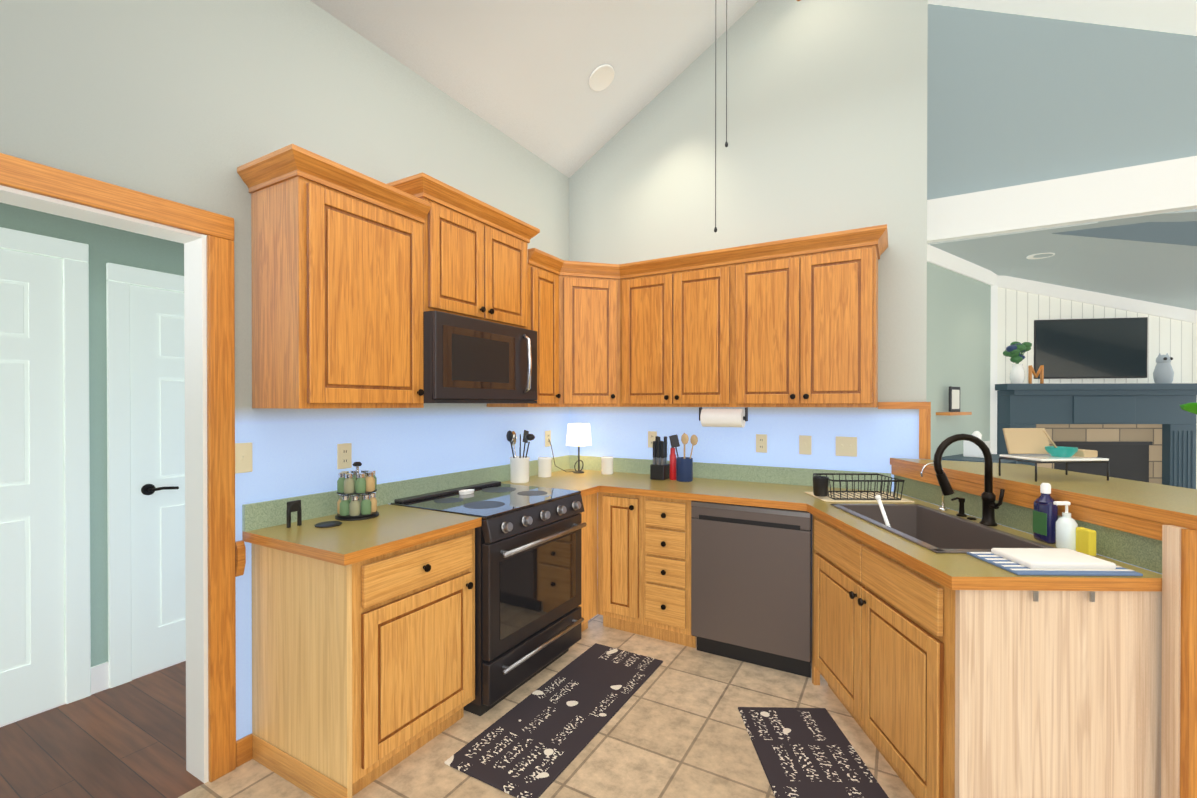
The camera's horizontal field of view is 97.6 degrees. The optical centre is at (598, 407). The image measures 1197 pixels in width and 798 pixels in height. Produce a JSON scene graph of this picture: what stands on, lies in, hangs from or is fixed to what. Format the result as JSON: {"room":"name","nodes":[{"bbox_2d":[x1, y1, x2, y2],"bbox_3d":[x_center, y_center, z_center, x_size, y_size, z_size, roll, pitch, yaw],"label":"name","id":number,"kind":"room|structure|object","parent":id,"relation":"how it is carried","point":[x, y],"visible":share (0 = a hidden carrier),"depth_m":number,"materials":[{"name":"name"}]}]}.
{"room":"kitchen","nodes":[
{"label":"kitchen","id":0,"kind":"room"},
{"bbox_2d":[0,203,183,666],"bbox_3d":[-2.800,0.154,2.131,0.120,2.500,10.000,0,0,30],"label":"wall","id":1,"kind":"structure","parent":0,"point":[106,244],"depth_m":2.57,"materials":[{"name":"paint"}]},
{"bbox_2d":[0,227,90,724],"bbox_3d":[-2.727,0.309,2.067,0.069,2.190,1.080,0,0,30],"label":"door","id":2,"kind":"structure","parent":1,"relation":"attached to","point":[45,619],"depth_m":2.41,"materials":[{"name":"white paint"}]},
{"bbox_2d":[0,659,185,726],"bbox_3d":[-2.990,1.341,1.670,0.014,0.130,9.000,0,0,30],"label":"baseboard","id":3,"kind":"structure","parent":1,"relation":"attached to","point":[99,677],"depth_m":2.58,"materials":[{"name":"white paint"}]},
{"bbox_2d":[106,263,185,687],"bbox_3d":[-2.184,0.339,3.012,0.069,2.120,0.960,0,0,30],"label":"door","id":4,"kind":"structure","parent":1,"relation":"attached to","point":[146,474],"depth_m":2.73,"materials":[{"name":"white paint"}]},
{"bbox_2d":[0,0,568,740],"bbox_3d":[-2.245,-0.184,0.726,0.120,3.190,8.120,0,0,30],"label":"wall","id":5,"kind":"structure","parent":0,"point":[194,102],"depth_m":2.11,"materials":[{"name":"paint"}]},
{"bbox_2d":[0,153,235,782],"bbox_3d":[-1.711,0.339,1.656,0.163,2.135,0.950,0,0,30],"label":"door frame","id":6,"kind":"structure","parent":5,"relation":"attached to","point":[205,238],"depth_m":1.97,"materials":[{"name":"brown wood"}]},
{"bbox_2d":[235,540,252,766],"bbox_3d":[-1.393,0.964,2.062,0.030,0.880,0.061,0,0,30],"label":"baseboard","id":7,"kind":"structure","parent":5,"relation":"attached to","point":[244,749],"depth_m":2.05,"materials":[{"name":"orange wood"}]},
{"bbox_2d":[235,442,252,473],"bbox_3d":[-1.398,0.199,2.062,0.016,0.118,0.072,0,0,30],"label":"light switch","id":8,"kind":"object","parent":5,"relation":"attached to","point":[243,459],"visible":0.88,"depth_m":2.06,"materials":[{"name":"beige plastic"}]},
{"bbox_2d":[237,144,430,408],"bbox_3d":[-1.092,-0.468,2.232,0.376,0.942,0.637,0,0,30],"label":"upper cabinet","id":9,"kind":"object","parent":5,"relation":"attached to","point":[337,286],"visible":1,"depth_m":2.06,"materials":[{"name":"brown wood"}]},
{"bbox_2d":[337,443,351,468],"bbox_3d":[-1.184,0.227,2.443,0.009,0.118,0.072,0,0,30],"label":"electrical outlet","id":10,"kind":"object","parent":5,"relation":"attached to","point":[344,455],"visible":1,"depth_m":2.44,"materials":[{"name":"beige plastic"}]},
{"bbox_2d":[387,172,539,328],"bbox_3d":[-0.737,-0.759,2.849,0.376,0.613,0.891,0,0,30],"label":"upper cabinet","id":11,"kind":"object","parent":5,"relation":"attached to","point":[475,258],"visible":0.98,"depth_m":2.68,"materials":[{"name":"brown wood"}]},
{"bbox_2d":[424,311,536,402],"bbox_3d":[-0.704,-0.235,2.833,0.451,0.426,0.786,0,0,30],"label":"microwave","id":12,"kind":"object","parent":11,"relation":"attached to","point":[469,360],"visible":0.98,"depth_m":2.64,"materials":[{"name":"black metal"}]},
{"bbox_2d":[487,248,570,406],"bbox_3d":[-0.436,-0.474,3.353,0.396,0.942,0.381,0,0,30],"label":"upper cabinet","id":13,"kind":"object","parent":5,"relation":"attached to","point":[549,277],"depth_m":3.30,"materials":[{"name":"brown wood"}]},
{"bbox_2d":[545,430,550,446],"bbox_3d":[-0.372,0.230,3.856,0.009,0.118,0.072,0,0,30],"label":"electrical outlet","id":14,"kind":"object","parent":5,"relation":"attached to","point":[547,437],"visible":1,"depth_m":3.85,"materials":[{"name":"beige plastic"}]},
{"bbox_2d":[0,614,914,797],"bbox_3d":[2.610,1.438,1.336,10.300,0.060,14.000,0,0,30],"label":"floor","id":15,"kind":"structure","parent":0,"point":[674,727],"depth_m":2.17,"materials":[{"name":"tile"}]},
{"bbox_2d":[251,528,474,797],"bbox_3d":[-0.951,0.966,2.203,0.652,0.875,0.629,0,0,30],"label":"base cabinet","id":16,"kind":"object","parent":15,"relation":"on","point":[363,673],"visible":0.98,"depth_m":1.96,"materials":[{"name":"brown wood"}]},
{"bbox_2d":[242,455,1161,590],"bbox_3d":[0.455,0.454,2.359,2.937,0.144,2.360,0,0,30],"label":"countertop","id":17,"kind":"structure","parent":16,"relation":"on","point":[390,528],"depth_m":2.28,"materials":[{"name":"green laminate"}]},
{"bbox_2d":[286,500,341,527],"bbox_3d":[-1.158,0.435,2.156,0.160,0.105,0.167,0,0,30],"label":"phone stand","id":18,"kind":"object","parent":17,"relation":"on","point":[294,506],"visible":1,"depth_m":2.15,"materials":[{"name":"black plastic"}]},
{"bbox_2d":[335,462,378,520],"bbox_3d":[-1.075,0.364,2.335,0.180,0.245,0.180,0,0,30],"label":"spice rack","id":19,"kind":"object","parent":17,"relation":"on","point":[356,493],"visible":1,"depth_m":2.28,"materials":[{"name":"glass"}]},
{"bbox_2d":[506,430,534,482],"bbox_3d":[-0.502,0.314,3.391,0.190,0.334,0.190,0,0,30],"label":"utensil crock","id":20,"kind":"object","parent":17,"relation":"on","point":[519,468],"visible":1,"depth_m":3.34,"materials":[{"name":"white ceramic"}]},
{"bbox_2d":[538,457,551,477],"bbox_3d":[-0.371,0.412,3.620,0.098,0.135,0.098,0,0,30],"label":"canister","id":21,"kind":"object","parent":17,"relation":"on","point":[544,467],"visible":1,"depth_m":3.58,"materials":[{"name":"white ceramic"}]},
{"bbox_2d":[549,423,591,472],"bbox_3d":[-0.211,0.298,3.856,0.274,0.360,0.166,0,0,30],"label":"lamp","id":22,"kind":"object","parent":17,"relation":"on","point":[578,434],"visible":1,"depth_m":3.80,"materials":[{"name":"white fabric"}]},
{"bbox_2d":[601,456,613,474],"bbox_3d":[0.063,0.416,3.763,0.092,0.125,0.092,0,0,30],"label":"canister","id":23,"kind":"object","parent":17,"relation":"on","point":[606,465],"visible":1,"depth_m":3.73,"materials":[{"name":"white ceramic"}]},
{"bbox_2d":[650,436,669,479],"bbox_3d":[0.415,0.338,3.514,0.100,0.285,0.120,0,0,30],"label":"knife block","id":24,"kind":"object","parent":17,"relation":"on","point":[659,468],"visible":0.98,"depth_m":3.48,"materials":[{"name":"black plastic"}]},
{"bbox_2d":[670,448,675,479],"bbox_3d":[0.494,0.373,3.480,0.044,0.215,0.044,0,0,30],"label":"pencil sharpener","id":25,"kind":"object","parent":17,"relation":"on","point":[672,464],"visible":0.92,"depth_m":3.46,"materials":[{"name":"red plastic"}]},
{"bbox_2d":[669,433,697,481],"bbox_3d":[0.564,0.324,3.442,0.176,0.314,0.161,0,0,30],"label":"utensil holder","id":26,"kind":"object","parent":17,"relation":"on","point":[684,468],"visible":1,"depth_m":3.39,"materials":[{"name":"blue ceramic"}]},
{"bbox_2d":[805,492,913,501],"bbox_3d":[1.391,0.481,2.819,0.450,0.005,0.290,0,0,1],"label":"drying mat","id":27,"kind":"object","parent":17,"relation":"on","point":[826,499],"visible":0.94,"depth_m":2.78,"materials":[{"name":"beige"}]},
{"bbox_2d":[813,473,904,499],"bbox_3d":[1.355,0.422,2.824,0.438,0.110,0.268,0,0,1],"label":"dish rack","id":28,"kind":"object","parent":27,"relation":"on","point":[821,484],"visible":1,"depth_m":2.74,"materials":[{"name":"black metal"}]},
{"bbox_2d":[921,462,946,510],"bbox_3d":[1.592,0.373,2.486,0.110,0.225,0.071,0,0,30],"label":"tap","id":29,"kind":"object","parent":17,"relation":"on","point":[942,507],"visible":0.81,"depth_m":2.48,"materials":[{"name":"silver metal"}]},
{"bbox_2d":[830,504,1053,552],"bbox_3d":[1.361,0.595,2.175,0.438,0.230,0.848,0,0,1],"label":"sink","id":30,"kind":"object","parent":17,"relation":"in","point":[934,530],"visible":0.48,"depth_m":2.33,"materials":[{"name":"brown"}]},
{"bbox_2d":[875,495,889,526],"bbox_3d":[1.232,0.535,2.194,0.132,0.317,0.098,0,0,30],"label":"dish brush","id":31,"kind":"object","parent":30,"relation":"in","point":[878,499],"visible":0.31,"depth_m":2.23,"materials":[{"name":"white plastic"}]},
{"bbox_2d":[951,497,966,516],"bbox_3d":[1.614,0.444,2.346,0.062,0.085,0.046,0,0,30],"label":"soap pump","id":32,"kind":"object","parent":17,"relation":"on","point":[961,501],"visible":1,"depth_m":2.34,"materials":[{"name":"black metal"}]},
{"bbox_2d":[933,434,1004,525],"bbox_3d":[1.530,0.298,2.175,0.241,0.379,0.145,0,0,30],"label":"faucet","id":33,"kind":"object","parent":17,"relation":"on","point":[989,504],"visible":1,"depth_m":2.16,"materials":[{"name":"black metal"}]},
{"bbox_2d":[1033,483,1057,543],"bbox_3d":[1.619,0.382,1.899,0.064,0.214,0.076,0,0,30],"label":"dish soap","id":34,"kind":"object","parent":17,"relation":"on","point":[1045,514],"visible":0.88,"depth_m":1.88,"materials":[{"name":"blue"}]},
{"bbox_2d":[967,548,1142,575],"bbox_3d":[1.404,0.475,1.633,0.360,0.030,0.220,0,0,1],"label":"dish towel","id":35,"kind":"object","parent":17,"relation":"on","point":[1047,561],"visible":1,"depth_m":1.57,"materials":[{"name":"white fabric"}]},
{"bbox_2d":[1053,501,1077,550],"bbox_3d":[1.612,0.407,1.810,0.067,0.164,0.058,0,0,30],"label":"hand soap","id":36,"kind":"object","parent":17,"relation":"on","point":[1066,524],"visible":0.85,"depth_m":1.79,"materials":[{"name":"white plastic"}]},
{"bbox_2d":[1076,527,1095,555],"bbox_3d":[1.627,0.447,1.748,0.024,0.085,0.056,0,0,1],"label":"sponge","id":37,"kind":"object","parent":17,"relation":"on","point":[1085,540],"visible":0.96,"depth_m":1.74,"materials":[{"name":"yellow"}]},
{"bbox_2d":[391,481,586,715],"bbox_3d":[-0.543,0.932,2.799,0.704,0.936,0.794,0,0,30],"label":"range","id":38,"kind":"object","parent":15,"relation":"on","point":[528,619],"visible":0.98,"depth_m":2.56,"materials":[{"name":"black metal"}]},
{"bbox_2d":[459,489,474,494],"bbox_3d":[-0.731,0.469,2.904,0.068,0.016,0.104,0,0,30],"label":"spoon rest","id":39,"kind":"object","parent":38,"relation":"on","point":[466,491],"visible":1,"depth_m":2.89,"materials":[{"name":"white ceramic"}]},
{"bbox_2d":[444,643,662,797],"bbox_3d":[-0.126,1.396,2.466,0.430,0.010,1.185,0,0,30],"label":"kitchen mat","id":40,"kind":"object","parent":15,"relation":"on","point":[535,743],"visible":0.96,"depth_m":2.30,"materials":[{"name":"black fabric"}]},
{"bbox_2d":[579,492,695,647],"bbox_3d":[0.300,0.960,3.289,0.703,0.875,0.890,0,0,30],"label":"base cabinet","id":41,"kind":"object","parent":15,"relation":"on","point":[635,564],"visible":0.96,"depth_m":3.14,"materials":[{"name":"brown wood"}]},
{"bbox_2d":[691,500,811,677],"bbox_3d":[0.944,0.963,3.057,0.635,0.872,0.610,0,0,30],"label":"dishwasher","id":42,"kind":"object","parent":15,"relation":"on","point":[751,584],"visible":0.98,"depth_m":2.79,"materials":[{"name":"grey metal"}]},
{"bbox_2d":[738,707,888,797],"bbox_3d":[0.836,1.399,1.836,0.405,0.010,1.190,0,0,1],"label":"kitchen mat","id":43,"kind":"object","parent":15,"relation":"on","point":[806,752],"visible":1,"depth_m":2.10,"materials":[{"name":"black fabric"}]},
{"bbox_2d":[812,514,947,797],"bbox_3d":[1.086,0.966,2.115,0.546,0.876,0.987,0,0,30],"label":"base cabinet","id":44,"kind":"object","parent":15,"relation":"on","point":[939,690],"depth_m":1.92,"materials":[{"name":"brown wood"}]},
{"bbox_2d":[942,454,1019,463],"bbox_3d":[3.019,0.893,4.171,0.750,1.000,0.340,0,0,-36],"label":"console table","id":45,"kind":"object","parent":15,"relation":"on","point":[961,457],"visible":0.19,"depth_m":4.03,"materials":[{"name":"blue"}]},
{"bbox_2d":[963,431,989,457],"bbox_3d":[2.999,0.288,4.153,0.140,0.206,0.140,0,0,-36],"label":"tissue box","id":46,"kind":"object","parent":45,"relation":"on","point":[971,449],"visible":0.62,"depth_m":4.12,"materials":[{"name":"white cardboard"}]},
{"bbox_2d":[890,458,1196,797],"bbox_3d":[1.824,0.849,2.064,1.204,1.110,1.509,0,0,30],"label":"breakfast bar","id":47,"kind":"object","parent":15,"relation":"on","point":[1148,526],"visible":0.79,"depth_m":1.62,"materials":[{"name":"paint"}]},
{"bbox_2d":[999,428,1108,481],"bbox_3d":[1.876,0.191,2.166,0.318,0.203,0.200,0,0,-5],"label":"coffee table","id":48,"kind":"object","parent":47,"relation":"on","point":[1028,443],"visible":1,"depth_m":2.20,"materials":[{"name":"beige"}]},
{"bbox_2d":[1180,403,1196,413],"bbox_3d":[2.083,0.096,1.575,0.388,0.399,0.392,0,0,30],"label":"potted plant","id":49,"kind":"object","parent":47,"relation":"on","point":[1190,407],"visible":1,"depth_m":1.76,"materials":[{"name":"green plant"}]},
{"bbox_2d":[948,588,1161,797],"bbox_3d":[1.360,0.969,1.541,0.537,0.876,0.304,0,0,30],"label":"base cabinet","id":50,"kind":"object","parent":15,"relation":"on","point":[1054,696],"depth_m":1.53,"materials":[{"name":"brown wood"}]},
{"bbox_2d":[995,383,1196,488],"bbox_3d":[4.518,0.591,4.637,1.840,1.600,0.450,0,0,1],"label":"fireplace","id":51,"kind":"object","parent":15,"relation":"on","point":[1144,432],"visible":0.46,"depth_m":4.70,"materials":[{"name":"blue"}]},
{"bbox_2d":[1003,341,1031,383],"bbox_3d":[3.771,-0.404,4.715,0.207,0.387,0.167,0,0,30],"label":"vase","id":52,"kind":"object","parent":51,"relation":"on","point":[1013,350],"visible":0.96,"depth_m":4.69,"materials":[{"name":"white ceramic"}]},
{"bbox_2d":[1028,365,1043,383],"bbox_3d":[3.970,-0.296,4.752,0.120,0.170,0.024,0,0,1],"label":"decorative letter","id":53,"kind":"object","parent":51,"relation":"on","point":[1031,371],"visible":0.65,"depth_m":4.74,"materials":[{"name":"brown wood"}]},
{"bbox_2d":[1153,353,1173,382],"bbox_3d":[5.100,-0.353,4.729,0.130,0.285,0.128,0,0,30],"label":"owl","id":54,"kind":"object","parent":51,"relation":"on","point":[1163,372],"visible":0.96,"depth_m":4.69,"materials":[{"name":"grey ceramic"}]},
{"bbox_2d":[569,0,927,491],"bbox_3d":[0.831,-0.854,3.568,2.380,4.501,0.120,0,0,30],"label":"wall","id":55,"kind":"structure","parent":0,"point":[826,116],"depth_m":3.27,"materials":[{"name":"paint"}]},
{"bbox_2d":[567,261,614,406],"bbox_3d":[-0.116,-0.475,3.687,0.618,0.942,0.618,0,0,30],"label":"upper cabinet","id":56,"kind":"object","parent":55,"relation":"attached to","point":[592,284],"depth_m":3.45,"materials":[{"name":"brown wood"}]},
{"bbox_2d":[648,431,656,447],"bbox_3d":[0.386,0.230,3.753,0.072,0.118,0.009,0,0,30],"label":"electrical outlet","id":57,"kind":"object","parent":55,"relation":"attached to","point":[652,435],"visible":0.85,"depth_m":3.75,"materials":[{"name":"beige plastic"}]},
{"bbox_2d":[615,247,734,406],"bbox_3d":[0.517,-0.474,3.451,0.816,0.942,0.396,0,0,30],"label":"upper cabinet","id":58,"kind":"object","parent":55,"relation":"attached to","point":[675,315],"depth_m":3.30,"materials":[{"name":"brown wood"}]},
{"bbox_2d":[756,434,766,452],"bbox_3d":[1.050,0.232,3.372,0.072,0.118,0.009,0,0,30],"label":"electrical outlet","id":59,"kind":"object","parent":55,"relation":"attached to","point":[761,443],"visible":1,"depth_m":3.37,"materials":[{"name":"beige plastic"}]},
{"bbox_2d":[799,435,811,454],"bbox_3d":[1.277,0.233,3.237,0.072,0.118,0.016,0,0,30],"label":"light switch","id":60,"kind":"object","parent":55,"relation":"attached to","point":[805,444],"visible":1,"depth_m":3.24,"materials":[{"name":"beige plastic"}]},
{"bbox_2d":[735,225,882,406],"bbox_3d":[1.211,-0.472,3.083,0.755,0.942,0.343,0,0,30],"label":"upper cabinet","id":61,"kind":"object","parent":55,"relation":"attached to","point":[792,322],"depth_m":2.91,"materials":[{"name":"brown wood"}]},
{"bbox_2d":[699,407,747,427],"bbox_3d":[0.781,0.062,3.285,0.302,0.124,0.116,0,0,30],"label":"paper towel holder","id":62,"kind":"object","parent":61,"relation":"attached to","point":[723,417],"visible":1,"depth_m":3.24,"materials":[{"name":"white paper"}]},
{"bbox_2d":[835,436,856,456],"bbox_3d":[1.477,0.234,3.122,0.118,0.118,0.016,0,0,30],"label":"light switch","id":63,"kind":"object","parent":55,"relation":"attached to","point":[845,446],"visible":1,"depth_m":3.12,"materials":[{"name":"beige plastic"}]},
{"bbox_2d":[878,402,930,458],"bbox_3d":[1.733,0.128,2.974,0.258,0.318,0.018,0,0,30],"label":"trim","id":64,"kind":"structure","parent":55,"relation":"attached to","point":[924,408],"depth_m":2.92,"materials":[{"name":"brown wood"}]},
{"bbox_2d":[310,0,1196,177],"bbox_3d":[1.950,-1.364,-1.010,9.120,3.534,9.300,0,0,30],"label":"ceiling","id":65,"kind":"structure","parent":0,"point":[520,72],"depth_m":3.17,"materials":[{"name":"paint"}]},
{"bbox_2d":[589,64,613,90],"bbox_3d":[0.021,-2.118,3.370,0.159,0.095,0.180,0,0,30],"label":"smoke detector","id":66,"kind":"object","parent":65,"relation":"in","point":[601,77],"visible":1,"depth_m":3.37,"materials":[{"name":"white paint"}]},
{"bbox_3d":[0.479,-2.332,2.510,1.121,0.647,1.235,0,0,30],"label":"ceiling fan","id":67,"kind":"object","parent":65,"relation":"hanging from","visible":0},
{"bbox_2d":[714,0,716,232],"bbox_3d":[0.545,-1.415,2.434,0.016,1.205,0.015,0,0,30],"label":"pull cord","id":68,"kind":"object","parent":67,"relation":"hanging from","point":[715,229],"depth_m":2.43,"materials":[{"name":"black plastic"}]},
{"bbox_2d":[725,0,727,147],"bbox_3d":[0.595,-1.612,2.432,0.016,0.810,0.015,0,0,30],"label":"pull cord","id":69,"kind":"object","parent":67,"relation":"hanging from","point":[726,146],"depth_m":2.43,"materials":[{"name":"black plastic"}]},
{"bbox_2d":[926,262,1025,459],"bbox_3d":[2.985,-0.068,4.456,0.754,2.920,1.410,0,0,30],"label":"wall","id":70,"kind":"structure","parent":0,"point":[958,328],"depth_m":4.48,"materials":[{"name":"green paint"}]},
{"bbox_2d":[936,386,971,415],"bbox_3d":[2.876,-0.052,4.234,0.440,0.230,0.100,0,0,-36],"label":"wall shelf","id":71,"kind":"object","parent":70,"relation":"attached to","point":[954,400],"visible":1,"depth_m":4.20,"materials":[{"name":"brown wood"}]},
{"bbox_2d":[927,4,1196,245],"bbox_3d":[5.211,-1.357,2.457,6.920,3.484,0.120,0,0,30],"label":"wall","id":72,"kind":"structure","parent":0,"point":[1014,99],"depth_m":3.59,"materials":[{"name":"grey paint"}]},
{"bbox_2d":[927,156,1196,244],"bbox_3d":[5.151,-1.367,2.352,6.920,0.300,0.119,0,0,30],"label":"beam","id":73,"kind":"structure","parent":72,"relation":"attached to","point":[1167,186],"depth_m":3.46,"materials":[{"name":"white paint"}]},
{"bbox_2d":[929,209,1196,309],"bbox_3d":[6.689,-0.554,4.852,6.740,1.452,5.820,0,0,30],"label":"ceiling","id":74,"kind":"structure","parent":0,"point":[1162,273],"depth_m":4.15,"materials":[{"name":"grey paint"}]},
{"bbox_2d":[1026,253,1054,258],"bbox_3d":[3.559,-1.220,4.216,0.180,0.010,0.180,0,0,30],"label":"recessed light","id":75,"kind":"object","parent":74,"relation":"in","point":[1030,256],"visible":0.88,"depth_m":4.22,"materials":[{"name":"white paint"}]},
{"bbox_2d":[1026,292,1196,488],"bbox_3d":[5.629,-0.068,4.345,4.146,2.920,1.032,0,0,30],"label":"wall","id":76,"kind":"structure","parent":0,"point":[1177,338],"depth_m":4.85,"materials":[{"name":"white paint"}]},
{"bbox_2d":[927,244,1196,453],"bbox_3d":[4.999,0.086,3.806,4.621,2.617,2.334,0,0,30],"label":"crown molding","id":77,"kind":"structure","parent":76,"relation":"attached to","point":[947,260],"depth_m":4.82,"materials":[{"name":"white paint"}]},
{"bbox_2d":[1034,317,1147,378],"bbox_3d":[4.494,-0.538,4.814,0.900,0.545,0.072,0,0,10],"label":"wall-mounted tv","id":78,"kind":"object","parent":76,"relation":"attached to","point":[1090,348],"visible":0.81,"depth_m":4.78,"materials":[{"name":"black plastic"}]}
]}

